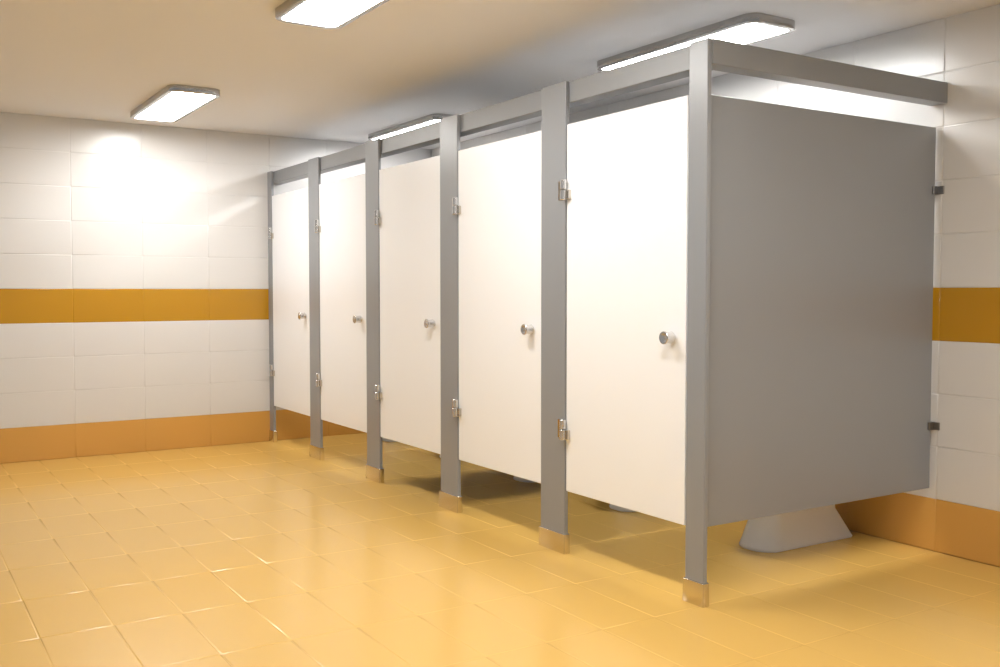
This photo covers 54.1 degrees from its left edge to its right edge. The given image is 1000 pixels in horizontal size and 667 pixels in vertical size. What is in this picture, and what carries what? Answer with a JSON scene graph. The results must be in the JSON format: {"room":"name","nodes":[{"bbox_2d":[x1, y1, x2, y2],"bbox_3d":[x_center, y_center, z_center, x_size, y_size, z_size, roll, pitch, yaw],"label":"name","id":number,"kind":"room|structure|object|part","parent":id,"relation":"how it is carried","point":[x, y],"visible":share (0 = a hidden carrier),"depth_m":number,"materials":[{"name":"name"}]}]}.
{"room":"public restroom","nodes":[
{"label":"public restroom","id":0,"kind":"room"},
{"bbox_2d":[0,112,430,428],"bbox_3d":[-2.755,-0.343,7.530,5.000,2.500,0.100,-2,3,-32],"label":"wall","id":1,"kind":"structure","parent":0,"point":[85,203],"depth_m":7.45,"materials":[{"name":"white tile"}]},
{"bbox_2d":[0,289,268,323],"bbox_3d":[-2.729,-0.216,7.495,5.000,0.250,0.003,-2,3,-32],"label":"trim","id":2,"kind":"structure","parent":1,"relation":"attached to","point":[17,306],"depth_m":7.44,"materials":[{"name":"orange tile"}]},
{"bbox_2d":[0,409,365,463],"bbox_3d":[-2.729,0.783,7.538,5.000,0.250,0.003,-2,3,-32],"label":"baseboard","id":3,"kind":"structure","parent":1,"relation":"attached to","point":[21,444],"depth_m":7.55,"materials":[{"name":"orange tile"}]},
{"bbox_2d":[273,45,689,184],"bbox_3d":[-0.518,-1.175,5.922,0.087,0.096,4.946,-2,3,-32],"label":"rail","id":4,"kind":"object","parent":1,"relation":"attached to","point":[673,65],"visible":0.84,"depth_m":4.86,"materials":[{"name":"grey metal"}]},
{"bbox_2d":[0,433,999,666],"bbox_3d":[-0.441,1.118,4.003,5.075,0.112,8.588,-2,3,-32],"label":"floor","id":5,"kind":"structure","parent":0,"point":[264,553],"depth_m":4.18,"materials":[{"name":"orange tile"}]},
{"bbox_2d":[267,171,276,441],"bbox_3d":[-1.861,-0.213,7.987,0.036,2.200,0.109,-2,3,-32],"label":"pilaster","id":6,"kind":"object","parent":5,"relation":"on","point":[270,176],"visible":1,"depth_m":7.98,"materials":[{"name":"grey metal"}]},
{"bbox_2d":[268,187,309,415],"bbox_3d":[-1.657,-0.247,7.616,0.070,1.700,0.857,-2,3,-32],"label":"door","id":7,"kind":"structure","parent":6,"relation":"attached to","point":[289,232],"depth_m":7.58,"materials":[{"name":"white laminate"}]},
{"bbox_3d":[-1.476,-0.131,7.318,0.053,0.052,0.052,-2,3,-32],"label":"door knob","id":8,"kind":"part","parent":7,"relation":"part of","materials":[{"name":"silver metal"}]},
{"bbox_2d":[308,157,323,459],"bbox_3d":[-1.353,-0.178,7.186,0.036,2.200,0.212,-2,3,-32],"label":"pilaster","id":9,"kind":"object","parent":5,"relation":"on","point":[316,449],"visible":1,"depth_m":7.17,"materials":[{"name":"grey metal"}]},
{"bbox_2d":[314,174,366,432],"bbox_3d":[-1.120,-0.210,6.768,0.070,1.700,0.857,-2,3,-32],"label":"door","id":10,"kind":"structure","parent":9,"relation":"attached to","point":[340,226],"depth_m":6.73,"materials":[{"name":"white laminate"}]},
{"bbox_3d":[-0.939,-0.094,6.469,0.053,0.052,0.052,-2,3,-32],"label":"door knob","id":11,"kind":"part","parent":10,"relation":"part of","materials":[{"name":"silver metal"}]},
{"bbox_2d":[365,138,383,482],"bbox_3d":[-0.816,-0.141,6.338,0.036,2.200,0.212,-2,3,-32],"label":"pilaster","id":12,"kind":"object","parent":5,"relation":"on","point":[374,470],"visible":1,"depth_m":6.32,"materials":[{"name":"grey metal"}]},
{"bbox_2d":[374,155,440,453],"bbox_3d":[-0.583,-0.173,5.920,0.070,1.700,0.857,-2,3,-32],"label":"door","id":13,"kind":"structure","parent":12,"relation":"attached to","point":[407,217],"depth_m":5.88,"materials":[{"name":"white laminate"}]},
{"bbox_3d":[-0.401,-0.057,5.621,0.053,0.052,0.052,-2,3,-32],"label":"door knob","id":14,"kind":"part","parent":13,"relation":"part of","materials":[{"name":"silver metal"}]},
{"bbox_2d":[382,437,396,441],"bbox_3d":[-0.684,0.482,8.236,0.779,0.789,0.395,-2,3,-32],"label":"toilet","id":15,"kind":"object","parent":5,"relation":"on","point":[383,439],"visible":0.04,"depth_m":8.03,"materials":[{"name":"white ceramic"}]},
{"bbox_2d":[439,114,462,512],"bbox_3d":[-0.279,-0.104,5.489,0.036,2.200,0.212,-2,3,-32],"label":"pilaster","id":16,"kind":"object","parent":5,"relation":"on","point":[450,498],"visible":1,"depth_m":5.47,"materials":[{"name":"grey metal"}]},
{"bbox_2d":[452,131,541,482],"bbox_3d":[-0.045,-0.136,5.071,0.070,1.700,0.857,-2,3,-32],"label":"door","id":17,"kind":"structure","parent":16,"relation":"attached to","point":[497,206],"depth_m":5.02,"materials":[{"name":"white laminate"}]},
{"bbox_3d":[0.136,-0.020,4.772,0.053,0.052,0.052,-2,3,-32],"label":"door knob","id":18,"kind":"part","parent":17,"relation":"part of","materials":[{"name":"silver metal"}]},
{"bbox_2d":[513,476,533,481],"bbox_3d":[0.391,0.556,6.539,0.779,0.789,0.395,-2,3,-32],"label":"toilet","id":19,"kind":"object","parent":5,"relation":"on","point":[514,477],"visible":0.05,"depth_m":6.34,"materials":[{"name":"white ceramic"}]},
{"bbox_2d":[539,81,569,553],"bbox_3d":[0.259,-0.067,4.641,0.036,2.200,0.212,-2,3,-32],"label":"pilaster","id":20,"kind":"object","parent":5,"relation":"on","point":[553,530],"visible":1,"depth_m":4.63,"materials":[{"name":"grey metal"}]},
{"bbox_2d":[558,95,688,524],"bbox_3d":[0.492,-0.099,4.223,0.070,1.700,0.857,-2,3,-32],"label":"door","id":21,"kind":"structure","parent":20,"relation":"attached to","point":[626,184],"depth_m":4.16,"materials":[{"name":"white laminate"}]},
{"bbox_3d":[0.673,0.017,3.924,0.053,0.052,0.052,-2,3,-32],"label":"door knob","id":22,"kind":"part","parent":21,"relation":"part of","materials":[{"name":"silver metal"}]},
{"bbox_2d":[609,504,636,511],"bbox_3d":[0.928,0.594,5.690,0.779,0.789,0.395,-2,3,-32],"label":"toilet","id":23,"kind":"object","parent":5,"relation":"on","point":[618,508],"visible":0.05,"depth_m":5.50,"materials":[{"name":"white ceramic"}]},
{"bbox_2d":[682,38,711,607],"bbox_3d":[0.774,-0.032,3.827,0.036,2.200,0.119,-2,3,-32],"label":"pilaster","id":24,"kind":"object","parent":5,"relation":"on","point":[695,585],"visible":1,"depth_m":3.81,"materials":[{"name":"grey metal"}]},
{"bbox_2d":[739,505,851,552],"bbox_3d":[1.466,0.630,4.842,0.779,0.789,0.395,-2,3,-32],"label":"toilet","id":25,"kind":"object","parent":5,"relation":"on","point":[808,527],"visible":0.18,"depth_m":4.71,"materials":[{"name":"white ceramic"}]},
{"bbox_2d":[0,0,999,148],"bbox_3d":[-0.437,-1.486,3.907,5.100,0.100,8.612,-2,3,-32],"label":"ceiling","id":26,"kind":"structure","parent":0,"point":[401,61],"depth_m":5.16,"materials":[{"name":"white paint"}]},
{"bbox_2d":[130,84,219,121],"bbox_3d":[-2.193,-1.532,6.564,0.322,0.041,1.185,-2,3,-32],"label":"ceiling lamp","id":27,"kind":"object","parent":26,"relation":"attached to","point":[174,102],"visible":1,"depth_m":6.44,"materials":[{"name":"white"}]},
{"bbox_2d":[135,92,214,120],"bbox_3d":[-2.193,-1.525,6.564,0.268,0.014,1.130,-2,3,-32],"label":"diffuser","id":28,"kind":"object","parent":27,"relation":"attached to","point":[162,106],"depth_m":6.51,"materials":[{"name":"white plastic"}]},
{"bbox_2d":[275,0,388,28],"bbox_3d":[-0.585,-1.421,4.025,0.322,0.041,1.185,-2,3,-32],"label":"ceiling lamp","id":29,"kind":"object","parent":26,"relation":"attached to","point":[327,14],"visible":1,"depth_m":4.32,"materials":[{"name":"grey plastic"}]},
{"bbox_2d":[368,113,452,139],"bbox_3d":[-0.641,-1.575,7.551,0.322,0.041,1.185,-2,3,-32],"label":"ceiling lamp","id":30,"kind":"object","parent":26,"relation":"attached to","point":[432,118],"visible":0.48,"depth_m":7.36,"materials":[{"name":"white plastic"}]},
{"bbox_2d":[373,120,439,139],"bbox_3d":[-0.641,-1.568,7.551,0.268,0.014,1.130,-2,3,-32],"label":"diffuser","id":31,"kind":"object","parent":30,"relation":"attached to","point":[412,124],"depth_m":7.47,"materials":[{"name":"white plastic"}]},
{"bbox_2d":[597,13,794,70],"bbox_3d":[0.963,-1.464,5.018,0.322,0.041,1.185,-2,3,-32],"label":"ceiling lamp","id":32,"kind":"object","parent":26,"relation":"attached to","point":[748,28],"visible":0.72,"depth_m":4.72,"materials":[{"name":"grey plastic"}]},
{"bbox_2d":[431,4,999,510],"bbox_3d":[1.676,-0.246,5.299,0.100,2.500,8.612,-2,3,-32],"label":"wall","id":33,"kind":"structure","parent":0,"point":[962,51],"depth_m":4.52,"materials":[{"name":"white tile"}]},
{"bbox_2d":[707,95,944,526],"bbox_3d":[1.413,-0.098,4.229,1.493,1.698,0.100,-2,3,-32],"label":"panel","id":34,"kind":"object","parent":33,"relation":"attached to","point":[822,222],"visible":1,"depth_m":4.17,"materials":[{"name":"grey laminate"}]},
{"bbox_2d":[712,38,947,105],"bbox_3d":[1.421,-1.098,4.173,1.492,0.096,0.085,-2,3,-32],"label":"rail","id":35,"kind":"object","parent":33,"relation":"attached to","point":[727,56],"visible":1,"depth_m":4.08,"materials":[{"name":"grey metal"}]},
{"bbox_2d":[835,493,999,566],"bbox_3d":[1.661,0.881,5.280,0.003,0.250,8.512,-2,3,-32],"label":"baseboard","id":36,"kind":"structure","parent":33,"relation":"attached to","point":[946,527],"depth_m":4.66,"materials":[{"name":"orange tile"}]},
{"bbox_2d":[932,287,999,343],"bbox_3d":[1.661,-0.118,5.237,0.003,0.250,8.512,-2,3,-32],"label":"trim","id":37,"kind":"structure","parent":33,"relation":"attached to","point":[959,314],"depth_m":4.48,"materials":[{"name":"orange tile"}]}
]}

